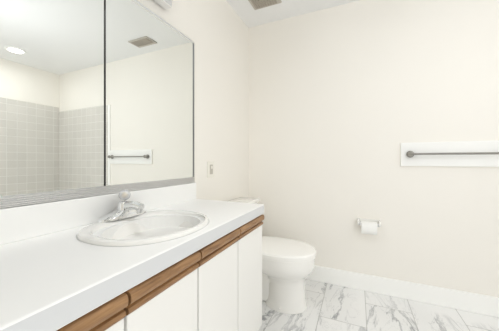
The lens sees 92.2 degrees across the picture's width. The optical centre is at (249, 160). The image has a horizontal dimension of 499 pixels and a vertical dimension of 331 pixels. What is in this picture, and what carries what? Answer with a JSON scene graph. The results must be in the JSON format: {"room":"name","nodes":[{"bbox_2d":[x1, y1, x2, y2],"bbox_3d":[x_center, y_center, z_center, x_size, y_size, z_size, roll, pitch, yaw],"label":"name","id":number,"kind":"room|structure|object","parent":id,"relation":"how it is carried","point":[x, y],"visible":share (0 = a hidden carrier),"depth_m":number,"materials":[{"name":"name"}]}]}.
{"room":"bathroom","nodes":[
{"label":"bathroom","id":0,"kind":"room"},
{"bbox_2d":[0,182,195,245],"bbox_3d":[-0.718,0.203,0.839,0.019,0.110,1.718,0,0,24],"label":"backsplash","id":1,"kind":"structure","parent":0,"relation":"attached to","point":[26,221],"depth_m":0.93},
{"bbox_2d":[0,0,248,208],"bbox_3d":[-0.669,-0.133,1.103,0.136,2.440,3.240,0,0,24],"label":"wall","id":2,"kind":"structure","parent":0,"point":[96,97],"depth_m":1.11,"materials":[{"name":"beige paint"}]},
{"bbox_2d":[153,0,171,9],"bbox_3d":[-0.593,-0.920,1.029,0.092,0.110,0.734,0,0,24],"label":"sconce","id":3,"kind":"object","parent":2,"relation":"attached to","point":[165,4],"visible":1,"depth_m":1.34,"materials":[{"name":"silver metal"}]},
{"bbox_2d":[207,161,213,177],"bbox_3d":[-0.287,0.067,1.808,0.014,0.120,0.090,0,0,24],"label":"outlet","id":4,"kind":"object","parent":2,"relation":"attached to","point":[210,168],"visible":1,"depth_m":1.79,"materials":[{"name":"white plastic"}]},
{"bbox_2d":[226,0,358,27],"bbox_3d":[0.883,-1.413,0.406,3.540,0.120,3.240,0,0,24],"label":"ceiling","id":5,"kind":"structure","parent":0,"point":[247,13],"depth_m":2.15,"materials":[{"name":"white paint"}]},
{"bbox_2d":[248,0,281,9],"bbox_3d":[0.108,-1.344,1.976,0.250,0.016,0.260,0,0,24],"label":"fan","id":6,"kind":"object","parent":5,"relation":"attached to","point":[257,4],"visible":0.98,"depth_m":2.04,"materials":[{"name":"silver metal"}]},
{"bbox_2d":[249,0,498,296],"bbox_3d":[1.522,-0.133,1.829,3.300,2.440,0.120,0,0,24],"label":"wall","id":7,"kind":"structure","parent":0,"point":[346,100],"depth_m":1.96,"materials":[{"name":"white paint"}]},
{"bbox_2d":[357,218,380,234],"bbox_3d":[0.970,0.541,1.949,0.176,0.108,0.114,0,0,24],"label":"paper holder","id":8,"kind":"object","parent":7,"relation":"attached to","point":[369,226],"visible":1,"depth_m":1.92,"materials":[{"name":"white ceramic"}]},
{"bbox_2d":[306,265,498,317],"bbox_3d":[0.945,1.018,2.014,2.094,0.138,0.014,0,0,24],"label":"baseboard","id":9,"kind":"structure","parent":7,"relation":"attached to","point":[462,300],"depth_m":1.86,"materials":[{"name":"white paint"}]},
{"bbox_2d":[400,140,498,166],"bbox_3d":[1.531,-0.048,1.712,0.767,0.183,0.086,0,0,24],"label":"towel rail","id":10,"kind":"object","parent":7,"relation":"attached to","point":[469,154],"visible":1,"depth_m":1.75,"materials":[{"name":"silver metal"}]},
{"bbox_2d":[258,279,498,330],"bbox_3d":[0.883,1.147,0.406,3.540,0.120,3.240,0,0,24],"label":"floor","id":11,"kind":"structure","parent":0,"point":[331,307],"depth_m":1.68,"materials":[{"name":"stone"}]},
{"bbox_2d":[44,214,261,330],"bbox_3d":[-0.500,0.700,0.739,0.498,0.773,1.714,0,0,24],"label":"bathroom vanity","id":12,"kind":"object","parent":11,"relation":"on","point":[226,295],"depth_m":0.92,"materials":[{"name":"white laminate"}]},
{"bbox_2d":[0,198,263,330],"bbox_3d":[-0.493,0.317,0.736,0.512,0.121,1.723,0,0,24],"label":"countertop","id":13,"kind":"structure","parent":12,"relation":"on","point":[46,279],"depth_m":0.60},
{"bbox_2d":[98,189,146,222],"bbox_3d":[-0.514,0.187,1.035,0.137,0.117,0.224,0,0,24],"label":"faucet","id":14,"kind":"object","parent":13,"relation":"on","point":[126,211],"depth_m":1.02,"materials":[{"name":"silver metal"}]},
{"bbox_2d":[52,206,227,253],"bbox_3d":[-0.387,0.319,0.955,0.419,0.151,0.472,0,0,24],"label":"sink","id":15,"kind":"object","parent":13,"relation":"in","point":[137,231],"depth_m":0.98,"materials":[{"name":"white ceramic"}]},
{"bbox_2d":[229,197,315,313],"bbox_3d":[0.149,0.713,1.888,0.730,0.747,0.484,0,0,24],"label":"toilet","id":16,"kind":"object","parent":11,"relation":"on","point":[288,265],"visible":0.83,"depth_m":1.72,"materials":[{"name":"white ceramic"}]}
]}

